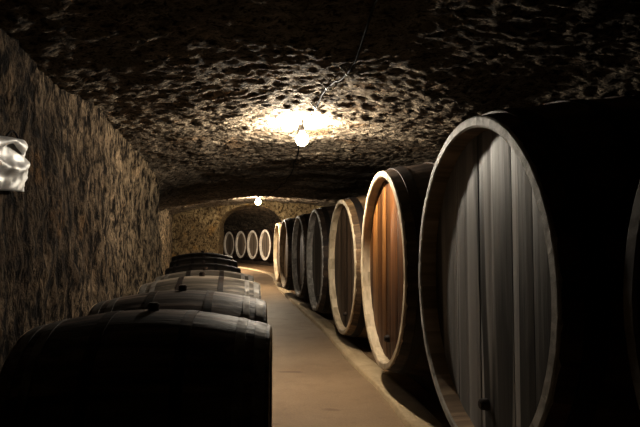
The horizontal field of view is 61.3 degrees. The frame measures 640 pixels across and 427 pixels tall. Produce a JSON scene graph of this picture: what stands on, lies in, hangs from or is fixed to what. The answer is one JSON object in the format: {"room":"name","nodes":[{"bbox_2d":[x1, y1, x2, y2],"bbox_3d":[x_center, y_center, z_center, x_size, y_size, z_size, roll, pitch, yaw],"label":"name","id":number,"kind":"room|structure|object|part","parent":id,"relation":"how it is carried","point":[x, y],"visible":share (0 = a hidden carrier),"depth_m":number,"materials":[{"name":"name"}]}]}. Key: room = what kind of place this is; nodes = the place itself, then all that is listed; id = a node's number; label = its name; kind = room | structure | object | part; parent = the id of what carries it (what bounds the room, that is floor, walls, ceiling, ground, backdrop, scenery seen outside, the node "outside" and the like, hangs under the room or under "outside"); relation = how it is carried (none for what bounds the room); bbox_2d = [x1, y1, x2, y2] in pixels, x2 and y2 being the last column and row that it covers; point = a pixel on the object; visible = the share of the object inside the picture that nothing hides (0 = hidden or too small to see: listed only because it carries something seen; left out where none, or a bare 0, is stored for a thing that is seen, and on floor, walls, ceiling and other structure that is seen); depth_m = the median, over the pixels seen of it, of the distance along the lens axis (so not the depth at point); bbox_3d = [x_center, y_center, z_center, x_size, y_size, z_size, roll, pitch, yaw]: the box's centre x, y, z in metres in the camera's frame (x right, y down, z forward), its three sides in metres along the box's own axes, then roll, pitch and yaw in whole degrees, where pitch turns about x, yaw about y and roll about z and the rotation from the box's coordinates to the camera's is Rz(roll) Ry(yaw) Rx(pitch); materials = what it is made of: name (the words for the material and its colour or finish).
{"room":"wine cellar","nodes":[
{"label":"wine cellar","id":0,"kind":"room"},
{"bbox_2d":[0,27,172,371],"bbox_3d":[-2.168,0.368,6.348,0.769,2.234,17.882,1,-3,-10],"label":"wall","id":1,"kind":"structure","parent":0,"point":[86,228],"depth_m":3.02,"materials":[{"name":"brown stone"}]},
{"bbox_2d":[0,130,29,191],"bbox_3d":[-1.295,-0.217,2.206,0.094,0.282,0.453,1,-3,-10],"label":"bag","id":2,"kind":"object","parent":1,"relation":"hanging from","point":[14,166],"visible":1,"depth_m":2.25,"materials":[{"name":"plastic"}]},
{"bbox_2d":[172,201,322,256],"bbox_3d":[-1.399,0.417,14.949,7.202,3.058,0.821,0,-3,0],"label":"wall","id":3,"kind":"structure","parent":0,"point":[198,230],"depth_m":14.62,"materials":[{"name":"beige stone"}]},
{"bbox_2d":[223,207,280,230],"bbox_3d":[-4.813,1.067,25.655,9.581,2.872,24.727,1,-3,-26],"label":"wall","id":4,"kind":"structure","parent":0,"point":[246,218],"depth_m":29.94,"materials":[{"name":"brown stone"}]},
{"bbox_2d":[233,258,273,265],"bbox_3d":[-3.844,2.486,27.870,0.160,0.212,9.178,2,-3,-27],"label":"trim","id":5,"kind":"structure","parent":4,"relation":"attached to","point":[268,263],"depth_m":26.49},
{"bbox_2d":[247,228,268,260],"bbox_3d":[-2.574,1.508,26.443,1.608,1.629,1.593,2,-3,-29],"label":"wine cask","id":6,"kind":"object","parent":5,"relation":"on","point":[253,238],"visible":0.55,"depth_m":26.03,"materials":[{"name":"brown wood"}]},
{"bbox_2d":[0,0,639,214],"bbox_3d":[-0.169,-0.449,6.375,4.877,0.683,18.658,1,-3,-10],"label":"ceiling","id":7,"kind":"structure","parent":0,"point":[215,96],"depth_m":3.04,"materials":[{"name":"stone"}]},
{"bbox_2d":[263,125,300,197],"bbox_3d":[-0.687,-0.512,8.430,0.222,0.234,8.190,0,-3,-9],"label":"cable","id":8,"kind":"object","parent":7,"relation":"attached to","point":[300,125],"visible":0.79,"depth_m":6.79,"materials":[{"name":"black rubber"}]},
{"bbox_2d":[296,120,307,145],"bbox_3d":[-0.142,-0.644,4.290,0.100,0.217,0.100,0,-3,0],"label":"hanging bulb","id":9,"kind":"object","parent":7,"relation":"hanging from","point":[302,138],"visible":0.99,"depth_m":4.26,"materials":[{"name":"white glass"}]},
{"bbox_3d":[-0.142,-0.595,4.287,0.100,0.118,0.100,0,-3,0],"label":"glass","id":10,"kind":"part","parent":9,"relation":"part of","materials":[{"name":"white glass"}]},
{"bbox_2d":[306,0,377,120],"bbox_3d":[0.136,-0.804,3.048,0.134,0.106,2.425,1,-3,-11],"label":"cable","id":11,"kind":"object","parent":7,"relation":"attached to","point":[375,1],"visible":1,"depth_m":2.95,"materials":[{"name":"black rubber"}]},
{"bbox_2d":[237,262,450,426],"bbox_3d":[-2.328,2.041,18.050,13.183,0.049,43.474,1,-3,-21],"label":"floor","id":12,"kind":"structure","parent":0,"point":[314,384],"depth_m":4.27,"materials":[{"name":"beige concrete"}]},
{"bbox_2d":[238,266,443,426],"bbox_3d":[-3.232,2.006,17.266,4.036,0.076,40.612,1,-3,-18],"label":"trim","id":13,"kind":"structure","parent":12,"relation":"on","point":[410,411],"depth_m":4.35,"materials":[{"name":"beige concrete"}]},
{"bbox_2d":[406,374,428,391],"bbox_3d":[0.738,1.298,4.797,0.140,0.152,1.835,0,-3,-7],"label":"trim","id":14,"kind":"structure","parent":12,"relation":"on","point":[423,381],"depth_m":4.04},
{"bbox_2d":[428,378,440,403],"bbox_3d":[0.945,1.202,3.083,0.140,0.164,1.622,0,-3,-7],"label":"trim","id":15,"kind":"structure","parent":12,"relation":"on","point":[431,388],"depth_m":3.79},
{"bbox_3d":[-0.059,1.584,9.700,1.514,0.098,8.024,0,-3,0],"label":"trim","id":16,"kind":"structure","parent":12,"relation":"on","visible":0},
{"bbox_2d":[273,222,281,282],"bbox_3d":[-0.259,0.920,13.122,1.608,1.629,1.593,1,-3,-11],"label":"wine cask","id":17,"kind":"object","parent":16,"relation":"on","point":[277,230],"visible":0.22,"depth_m":13.40,"materials":[{"name":"brown wood"}]},
{"bbox_2d":[328,195,367,338],"bbox_3d":[1.000,0.544,5.811,1.608,1.629,1.593,1,-3,-9],"label":"wine cask","id":18,"kind":"object","parent":16,"relation":"on","point":[345,235],"visible":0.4,"depth_m":5.59,"materials":[{"name":"brown wood"}]},
{"bbox_3d":[-3.190,2.506,28.255,4.376,0.212,8.321,0,-3,0],"label":"trim","id":19,"kind":"structure","parent":12,"relation":"on","visible":0},
{"bbox_2d":[224,229,242,258],"bbox_3d":[-4.292,1.684,29.786,1.608,1.629,1.593,2,-4,-33],"label":"wine cask","id":20,"kind":"object","parent":19,"relation":"on","point":[230,237],"visible":0.36,"depth_m":29.34,"materials":[{"name":"brown wood"}]},
{"bbox_2d":[235,229,255,259],"bbox_3d":[-3.408,1.599,28.165,1.608,1.629,1.594,2,-4,-31],"label":"wine cask","id":21,"kind":"object","parent":19,"relation":"on","point":[241,238],"visible":0.44,"depth_m":27.74,"materials":[{"name":"brown wood"}]},
{"bbox_2d":[259,228,274,261],"bbox_3d":[-1.781,1.417,24.721,1.608,1.629,1.593,2,-3,-27],"label":"wine cask","id":22,"kind":"object","parent":19,"relation":"on","point":[266,242],"visible":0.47,"depth_m":24.29,"materials":[{"name":"brown wood"}]},
{"bbox_3d":[0.689,1.591,9.835,1.517,0.098,8.044,0,-3,0],"label":"trim","id":23,"kind":"structure","parent":12,"relation":"on","visible":0},
{"bbox_2d":[279,217,295,290],"bbox_3d":[0.042,0.815,11.124,1.608,1.629,1.593,1,-3,-11],"label":"wine cask","id":24,"kind":"object","parent":23,"relation":"on","point":[286,233],"visible":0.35,"depth_m":10.95,"materials":[{"name":"brown wood"}]},
{"bbox_2d":[292,213,310,298],"bbox_3d":[0.395,0.730,9.527,1.608,1.629,1.593,1,-3,-11],"label":"wine cask","id":25,"kind":"object","parent":23,"relation":"on","point":[299,238],"visible":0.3,"depth_m":9.52,"materials":[{"name":"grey wood"}]},
{"bbox_2d":[306,205,335,313],"bbox_3d":[0.701,0.629,7.613,1.608,1.629,1.593,1,-3,-10],"label":"wine cask","id":26,"kind":"object","parent":23,"relation":"on","point":[319,224],"visible":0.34,"depth_m":7.44,"materials":[{"name":"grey wood"}]},
{"bbox_3d":[-1.988,1.430,7.898,0.676,0.217,2.653,0,-3,0],"label":"trim","id":27,"kind":"structure","parent":12,"relation":"on","visible":0},
{"bbox_2d":[171,251,232,260],"bbox_3d":[-1.920,1.002,8.808,0.982,0.792,0.761,1,-3,-13],"label":"wine barrel","id":28,"kind":"object","parent":27,"relation":"on","point":[189,255],"visible":0.14,"depth_m":8.69,"materials":[{"name":"brown wood"}]},
{"bbox_2d":[164,261,240,274],"bbox_3d":[-1.440,0.952,6.658,0.909,0.733,0.705,1,-3,-12],"label":"wine barrel","id":29,"kind":"object","parent":27,"relation":"on","point":[197,266],"visible":0.19,"depth_m":6.54,"materials":[{"name":"brown wood"}]},
{"bbox_3d":[-0.405,1.153,2.244,0.254,0.173,1.371,0,-3,0],"label":"trim","id":30,"kind":"structure","parent":12,"relation":"on","visible":0},
{"bbox_2d":[0,302,271,426],"bbox_3d":[-0.642,0.709,2.064,0.909,0.733,0.705,0,-3,-4],"label":"wine barrel","id":31,"kind":"object","parent":30,"relation":"on","point":[153,366],"visible":1,"depth_m":1.80,"materials":[{"name":"grey oak wood"},{"name":"black iron"}]},
{"bbox_3d":[-0.654,1.246,4.003,0.423,0.173,2.177,0,-3,0],"label":"trim","id":32,"kind":"structure","parent":12,"relation":"on","visible":0},
{"bbox_2d":[87,285,266,322],"bbox_3d":[-0.745,0.754,2.913,0.909,0.733,0.705,0,-3,-7],"label":"wine barrel","id":33,"kind":"object","parent":32,"relation":"on","point":[254,309],"visible":0.22,"depth_m":2.79,"materials":[{"name":"grey oak wood"},{"name":"black iron"}]},
{"bbox_2d":[137,272,260,298],"bbox_3d":[-0.914,0.820,4.162,0.909,0.733,0.705,0,-3,-8],"label":"wine barrel","id":34,"kind":"object","parent":32,"relation":"on","point":[242,287],"visible":0.23,"depth_m":4.03,"materials":[{"name":"grey oak wood"},{"name":"black iron"}]},
{"bbox_3d":[-1.003,1.345,5.887,0.452,0.173,1.629,0,-3,0],"label":"trim","id":35,"kind":"structure","parent":12,"relation":"on","visible":0},
{"bbox_2d":[154,267,254,281],"bbox_3d":[-1.077,0.867,5.060,0.909,0.733,0.705,1,-3,-10],"label":"wine barrel","id":36,"kind":"object","parent":35,"relation":"on","point":[205,270],"visible":0.14,"depth_m":4.98,"materials":[{"name":"grey oak wood"},{"name":"black iron"}]},
{"bbox_3d":[-1.481,1.436,8.011,0.678,0.217,2.662,0,-3,0],"label":"trim","id":37,"kind":"structure","parent":12,"relation":"on","visible":0},
{"bbox_2d":[169,255,237,267],"bbox_3d":[-1.660,0.970,7.709,0.945,0.762,0.733,1,-3,-12],"label":"wine barrel","id":38,"kind":"object","parent":37,"relation":"on","point":[192,260],"visible":0.21,"depth_m":7.58,"materials":[{"name":"brown wood"}]},
{"bbox_3d":[1.214,1.087,1.143,0.483,0.190,2.299,0,-3,0],"label":"trim","id":39,"kind":"structure","parent":12,"relation":"on","visible":0},
{"bbox_2d":[623,182,639,409],"bbox_3d":[1.655,0.184,0.788,1.608,1.629,1.593,0,-3,-7],"label":"wine cask","id":40,"kind":"object","parent":39,"relation":"on","point":[631,284],"visible":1,"depth_m":1.34,"materials":[{"name":"black wood"}]},
{"bbox_3d":[1.700,1.206,3.169,0.334,0.164,1.627,0,-3,0],"label":"trim","id":41,"kind":"structure","parent":12,"relation":"on","visible":0},
{"bbox_2d":[361,161,434,377],"bbox_3d":[1.221,0.382,3.975,1.608,1.629,1.593,0,-3,-6],"label":"wine cask","id":42,"kind":"object","parent":41,"relation":"on","point":[392,217],"visible":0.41,"depth_m":3.68,"materials":[{"name":"brown wood"}]},
{"bbox_3d":[1.969,1.091,1.232,0.482,0.190,2.293,0,-3,0],"label":"trim","id":43,"kind":"structure","parent":0,"visible":0},
{"bbox_2d":[418,94,639,426],"bbox_3d":[1.416,0.285,2.368,1.608,1.629,1.593,0,-3,-6],"label":"wine cask","id":44,"kind":"object","parent":43,"relation":"on","point":[526,214],"visible":0.98,"depth_m":1.92,"materials":[{"name":"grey wood"}]}
]}

